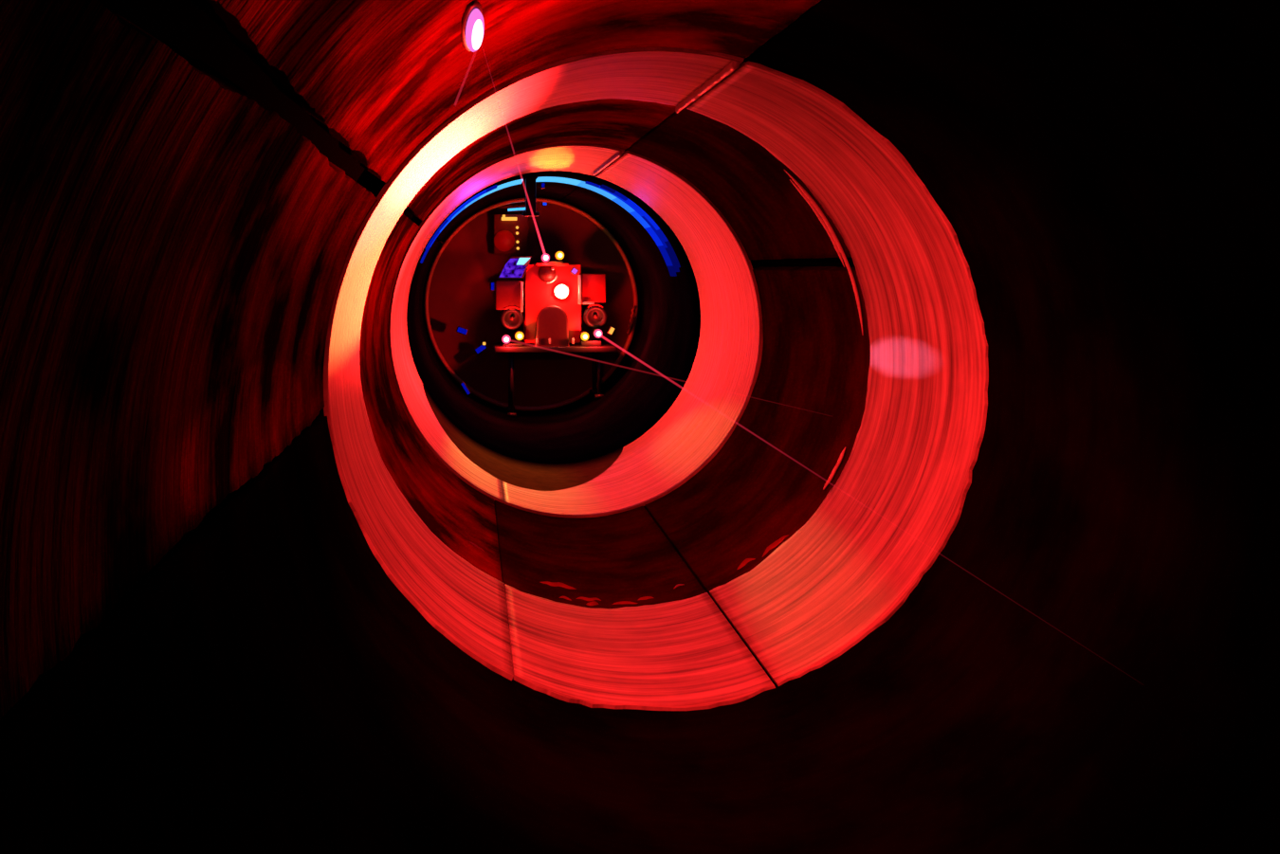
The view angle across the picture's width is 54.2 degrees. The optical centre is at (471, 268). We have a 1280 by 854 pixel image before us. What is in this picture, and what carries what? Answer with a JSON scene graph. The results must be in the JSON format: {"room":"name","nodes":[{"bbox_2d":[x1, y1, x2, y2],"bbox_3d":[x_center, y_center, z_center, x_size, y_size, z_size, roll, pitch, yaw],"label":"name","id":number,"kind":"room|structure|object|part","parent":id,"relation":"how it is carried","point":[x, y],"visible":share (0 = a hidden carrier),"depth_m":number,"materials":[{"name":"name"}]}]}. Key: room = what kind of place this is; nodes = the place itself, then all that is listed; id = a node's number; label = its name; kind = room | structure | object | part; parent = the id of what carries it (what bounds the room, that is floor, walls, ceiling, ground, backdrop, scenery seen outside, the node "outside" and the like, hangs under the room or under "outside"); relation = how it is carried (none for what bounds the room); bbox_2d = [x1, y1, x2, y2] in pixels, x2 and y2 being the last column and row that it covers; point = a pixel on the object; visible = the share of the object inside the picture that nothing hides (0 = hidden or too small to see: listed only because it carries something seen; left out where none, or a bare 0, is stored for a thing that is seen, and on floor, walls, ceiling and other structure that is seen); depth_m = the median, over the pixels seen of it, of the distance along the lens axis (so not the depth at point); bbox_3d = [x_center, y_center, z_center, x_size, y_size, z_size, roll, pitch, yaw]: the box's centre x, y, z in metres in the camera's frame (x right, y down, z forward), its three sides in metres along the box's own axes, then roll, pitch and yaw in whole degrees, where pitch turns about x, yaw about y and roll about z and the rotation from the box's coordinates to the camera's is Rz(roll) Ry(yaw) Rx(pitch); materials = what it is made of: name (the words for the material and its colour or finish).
{"room":"tunnel","nodes":[
{"label":"tunnel","id":0,"kind":"room"},
{"bbox_2d":[428,201,633,406],"bbox_3d":[0.557,0.333,11.730,2.120,2.120,0.060,0,0,0],"label":"tunnel section","id":1,"kind":"structure","parent":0,"point":[460,295],"depth_m":11.70,"materials":[{"name":"black metal"}]},
{"bbox_2d":[493,214,528,254],"bbox_3d":[0.373,-0.321,11.620,0.323,0.374,0.160,0,0,0],"label":"control panel","id":2,"kind":"object","parent":1,"relation":"attached to","point":[510,230],"visible":0.97,"depth_m":11.58,"materials":[{"name":"red paint"}]},
{"bbox_2d":[507,206,525,212],"bbox_3d":[0.435,-0.553,11.563,0.202,0.050,0.057,0,0,0],"label":"light bar","id":3,"kind":"object","parent":2,"relation":"attached to","point":[521,209],"visible":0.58,"depth_m":11.54,"materials":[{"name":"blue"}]},
{"bbox_2d":[406,170,700,463],"bbox_3d":[0.557,0.333,9.950,2.200,2.200,3.500,0,0,0],"label":"tunnel section","id":4,"kind":"structure","parent":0,"point":[657,364],"depth_m":9.68,"materials":[{"name":"metal"}]},
{"bbox_2d":[456,326,468,335],"bbox_3d":[-0.083,0.574,11.313,0.111,0.085,0.057,0,0,0],"label":"light bar","id":5,"kind":"object","parent":4,"relation":"attached to","point":[461,330],"visible":1,"depth_m":11.29,"materials":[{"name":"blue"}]},
{"bbox_2d":[460,382,470,395],"bbox_3d":[-0.050,1.065,10.914,0.091,0.119,0.057,0,0,0],"label":"light bar","id":6,"kind":"object","parent":4,"relation":"attached to","point":[463,384],"visible":1,"depth_m":10.88,"materials":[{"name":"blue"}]},
{"bbox_2d":[420,179,523,263],"bbox_3d":[0.003,-0.344,9.015,0.747,0.613,0.630,0,0,0],"label":"light strip","id":7,"kind":"object","parent":4,"relation":"attached to","point":[495,188],"visible":1,"depth_m":8.91,"materials":[{"name":"blue plastic"}]},
{"bbox_2d":[474,344,487,354],"bbox_3d":[0.087,0.739,11.313,0.119,0.106,0.057,0,0,0],"label":"light bar","id":8,"kind":"object","parent":4,"relation":"attached to","point":[481,348],"visible":0.83,"depth_m":11.29,"materials":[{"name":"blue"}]},
{"bbox_3d":[0.267,-0.479,9.950,1.141,0.476,3.500,0,0,0],"label":"plate","id":9,"kind":"part","parent":4,"relation":"part of","materials":[{"name":"metal"}]},
{"bbox_2d":[423,197,638,411],"bbox_3d":[0.557,0.333,11.450,2.000,2.000,0.200,0,0,0],"label":"trim","id":10,"kind":"structure","parent":4,"relation":"attached to","point":[634,311],"depth_m":11.47,"materials":[{"name":"black metal"}]},
{"bbox_2d":[522,178,539,216],"bbox_3d":[0.430,-0.514,8.920,0.120,0.275,0.070,0,0,0],"label":"mast","id":11,"kind":"object","parent":4,"relation":"attached to","point":[530,183],"visible":1,"depth_m":8.89,"materials":[{"name":"black plastic"}]},
{"bbox_3d":[0.430,-0.527,8.920,0.075,0.250,0.050,0,0,0],"label":"post","id":12,"kind":"part","parent":11,"relation":"part of","materials":[{"name":"black plastic"}]},
{"bbox_3d":[0.430,-0.392,8.920,0.120,0.030,0.070,0,0,0],"label":"foot plate","id":13,"kind":"part","parent":11,"relation":"part of","materials":[{"name":"black plastic"}]},
{"bbox_2d":[540,182,545,188],"bbox_3d":[0.560,-0.646,9.614,0.033,0.044,0.057,0,0,0],"label":"light bar","id":14,"kind":"object","parent":4,"relation":"attached to","point":[542,185],"visible":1,"depth_m":9.60,"materials":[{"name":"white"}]},
{"bbox_2d":[493,263,616,417],"bbox_3d":[0.739,0.634,11.125,1.063,1.351,0.650,0,0,0],"label":"machine","id":15,"kind":"object","parent":4,"relation":"on","point":[550,298],"visible":0.99,"depth_m":10.95,"materials":[{"name":"red paint"}]},
{"bbox_2d":[490,281,494,291],"bbox_3d":[0.190,0.160,10.963,0.040,0.080,0.057,0,0,0],"label":"light bar","id":16,"kind":"object","parent":15,"relation":"attached to","point":[492,283],"visible":1,"depth_m":10.96,"materials":[{"name":"blue plastic"}]},
{"bbox_3d":[0.360,1.011,11.350,0.036,0.546,0.036,0,0,0],"label":"leg","id":17,"kind":"part","parent":15,"relation":"part of","materials":[{"name":"black plastic"}]},
{"bbox_3d":[0.360,1.011,10.900,0.036,0.546,0.036,0,0,0],"label":"leg","id":18,"kind":"part","parent":15,"relation":"part of","materials":[{"name":"black plastic"}]},
{"bbox_2d":[501,330,524,346],"bbox_3d":[0.367,0.621,10.870,0.201,0.131,0.160,0,0,0],"label":"lamp","id":19,"kind":"object","parent":15,"relation":"on","point":[519,335],"visible":1,"depth_m":10.84,"materials":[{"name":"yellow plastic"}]},
{"bbox_3d":[0.308,0.625,10.838,0.076,0.075,0.065,0,0,0],"label":"red bulb","id":20,"kind":"part","parent":19,"relation":"part of","materials":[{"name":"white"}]},
{"bbox_3d":[0.425,0.596,10.838,0.076,0.075,0.065,0,0,0],"label":"amber bulb","id":21,"kind":"part","parent":19,"relation":"part of","materials":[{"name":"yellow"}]},
{"bbox_2d":[497,256,531,278],"bbox_3d":[0.387,-0.008,10.930,0.304,0.195,0.080,0,0,0],"label":"screen","id":22,"kind":"object","parent":15,"relation":"on","point":[516,267],"visible":1,"depth_m":10.91,"materials":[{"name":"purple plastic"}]},
{"bbox_2d":[540,251,564,263],"bbox_3d":[0.718,-0.098,10.890,0.209,0.113,0.160,0,0,0],"label":"lamp","id":23,"kind":"object","parent":15,"relation":"on","point":[558,255],"visible":0.99,"depth_m":10.85,"materials":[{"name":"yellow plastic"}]},
{"bbox_3d":[0.656,-0.092,10.857,0.076,0.075,0.065,0,0,0],"label":"red bulb","id":24,"kind":"part","parent":23,"relation":"part of","materials":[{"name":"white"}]},
{"bbox_3d":[0.781,-0.113,10.857,0.076,0.075,0.065,0,0,0],"label":"amber bulb","id":25,"kind":"part","parent":23,"relation":"part of","materials":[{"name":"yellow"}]},
{"bbox_3d":[0.732,0.317,11.225,0.499,0.702,0.450,0,0,0],"label":"casing","id":26,"kind":"part","parent":15,"relation":"part of","materials":[{"name":"red paint"}]},
{"bbox_2d":[534,305,569,347],"bbox_3d":[0.713,0.529,10.910,0.308,0.409,0.140,0,0,0],"label":"hood","id":27,"kind":"object","parent":15,"relation":"attached to","point":[552,322],"depth_m":10.84,"materials":[{"name":"metal"}]},
{"bbox_2d":[493,342,616,352],"bbox_3d":[0.739,0.715,11.125,1.063,0.050,0.650,0,0,0],"label":"shelf","id":28,"kind":"object","parent":15,"relation":"attached to","point":[527,347],"depth_m":10.80,"materials":[{"name":"red plastic"}]},
{"bbox_3d":[0.802,0.207,10.940,0.090,0.090,0.080,0,0,0],"label":"lamp bulb","id":29,"kind":"part","parent":15,"relation":"part of","materials":[{"name":"white glass"}]},
{"bbox_2d":[569,267,578,274],"bbox_3d":[0.912,0.025,10.893,0.073,0.073,0.057,0,0,0],"label":"light bar","id":30,"kind":"object","parent":15,"relation":"attached to","point":[574,270],"visible":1,"depth_m":10.87,"materials":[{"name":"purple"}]},
{"bbox_2d":[579,328,602,346],"bbox_3d":[1.059,0.610,10.870,0.201,0.152,0.160,0,0,0],"label":"lamp","id":31,"kind":"object","parent":15,"relation":"on","point":[596,333],"visible":1,"depth_m":10.87,"materials":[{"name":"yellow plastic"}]},
{"bbox_3d":[1.001,0.600,10.838,0.076,0.075,0.065,0,0,0],"label":"amber bulb","id":32,"kind":"part","parent":31,"relation":"part of","materials":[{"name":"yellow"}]},
{"bbox_3d":[1.117,0.575,10.838,0.076,0.075,0.065,0,0,0],"label":"red bulb","id":33,"kind":"part","parent":31,"relation":"part of","materials":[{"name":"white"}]},
{"bbox_3d":[1.132,0.929,11.350,0.036,0.383,0.036,0,0,0],"label":"leg","id":34,"kind":"part","parent":15,"relation":"part of","materials":[{"name":"black plastic"}]},
{"bbox_3d":[1.132,0.929,10.900,0.036,0.383,0.036,0,0,0],"label":"leg","id":35,"kind":"part","parent":15,"relation":"part of","materials":[{"name":"black plastic"}]},
{"bbox_2d":[535,176,680,276],"bbox_3d":[1.003,-0.303,9.035,1.031,0.728,0.590,0,0,0],"label":"light strip","id":36,"kind":"object","parent":4,"relation":"attached to","point":[663,244],"visible":0.99,"depth_m":9.01,"materials":[{"name":"blue plastic"}]},
{"bbox_2d":[607,326,615,335],"bbox_3d":[1.241,0.553,10.914,0.069,0.081,0.057,0,0,0],"label":"light bar","id":37,"kind":"object","parent":4,"relation":"attached to","point":[612,329],"visible":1,"depth_m":10.88,"materials":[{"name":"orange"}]},
{"bbox_2d":[359,98,870,608],"bbox_3d":[0.557,0.333,5.680,2.200,2.200,1.880,0,0,0],"label":"tunnel section","id":38,"kind":"structure","parent":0,"point":[806,404],"depth_m":5.52,"materials":[{"name":"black metal"}]},
{"bbox_3d":[-0.185,0.514,5.680,0.616,1.528,1.880,0,0,0],"label":"plate","id":39,"kind":"part","parent":38,"relation":"part of","materials":[{"name":"metal"}]},
{"bbox_3d":[0.268,-0.482,5.680,1.134,0.470,1.880,0,0,0],"label":"plate","id":40,"kind":"part","parent":38,"relation":"part of","materials":[{"name":"metal"}]},
{"bbox_2d":[388,143,763,517],"bbox_3d":[0.557,0.333,7.440,2.200,2.200,1.742,0,0,0],"label":"ring","id":41,"kind":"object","parent":38,"relation":"attached to","point":[716,393],"depth_m":7.25,"materials":[{"name":"metal"}]},
{"bbox_3d":[0.187,0.294,7.439,1.270,1.932,1.735,0,0,0],"label":"plate","id":42,"kind":"part","parent":41,"relation":"part of","materials":[{"name":"metal"}]},
{"bbox_3d":[0.867,0.353,7.440,1.390,1.971,1.742,0,0,0],"label":"plate","id":43,"kind":"part","parent":41,"relation":"part of","materials":[{"name":"metal"}]},
{"bbox_3d":[0.521,1.308,5.680,0.828,0.149,1.880,0,0,0],"label":"plate","id":44,"kind":"part","parent":38,"relation":"part of","materials":[{"name":"red metal"}]},
{"bbox_2d":[319,47,988,711],"bbox_3d":[0.557,0.333,4.296,2.211,2.200,1.229,0,0,0],"label":"ring","id":45,"kind":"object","parent":38,"relation":"attached to","point":[897,501],"depth_m":4.12,"materials":[{"name":"metal"}]},
{"bbox_3d":[0.187,0.283,4.249,1.269,1.910,1.116,0,0,0],"label":"plate","id":46,"kind":"part","parent":45,"relation":"part of","materials":[{"name":"metal"}]},
{"bbox_3d":[0.522,1.282,4.247,0.795,0.111,1.123,0,0,0],"label":"plate","id":47,"kind":"part","parent":45,"relation":"part of","materials":[{"name":"metal"}]},
{"bbox_3d":[1.197,0.317,4.248,0.730,1.899,1.116,0,0,0],"label":"plate","id":48,"kind":"part","parent":45,"relation":"part of","materials":[{"name":"metal"}]},
{"bbox_3d":[1.182,-0.358,5.680,0.698,0.635,1.880,0,0,0],"label":"plate","id":49,"kind":"part","parent":38,"relation":"part of","materials":[{"name":"red metal"}]},
{"bbox_3d":[1.266,0.650,5.680,0.681,1.318,1.880,0,0,0],"label":"plate","id":50,"kind":"part","parent":38,"relation":"part of","materials":[{"name":"red metal"}]},
{"bbox_2d":[0,0,1279,853],"bbox_3d":[0.557,0.333,1.375,2.200,2.200,4.750,0,0,0],"label":"tunnel section","id":51,"kind":"structure","parent":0,"point":[206,649],"depth_m":2.50,"materials":[{"name":"black metal"}]},
{"bbox_3d":[-0.384,0.092,1.375,0.218,0.682,4.750,0,0,0],"label":"plate","id":52,"kind":"part","parent":51,"relation":"part of","materials":[{"name":"metal"}]},
{"bbox_2d":[460,0,484,52],"bbox_3d":[0.002,-0.495,2.560,0.050,0.044,0.500,0,0,0],"label":"wall lamp","id":53,"kind":"object","parent":51,"relation":"attached to","point":[472,32],"visible":0.99,"depth_m":2.46,"materials":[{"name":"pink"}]},
{"bbox_3d":[0.269,-0.482,1.375,1.136,0.469,4.750,0,0,0],"label":"plate","id":54,"kind":"part","parent":51,"relation":"part of","materials":[{"name":"metal"}]}
]}

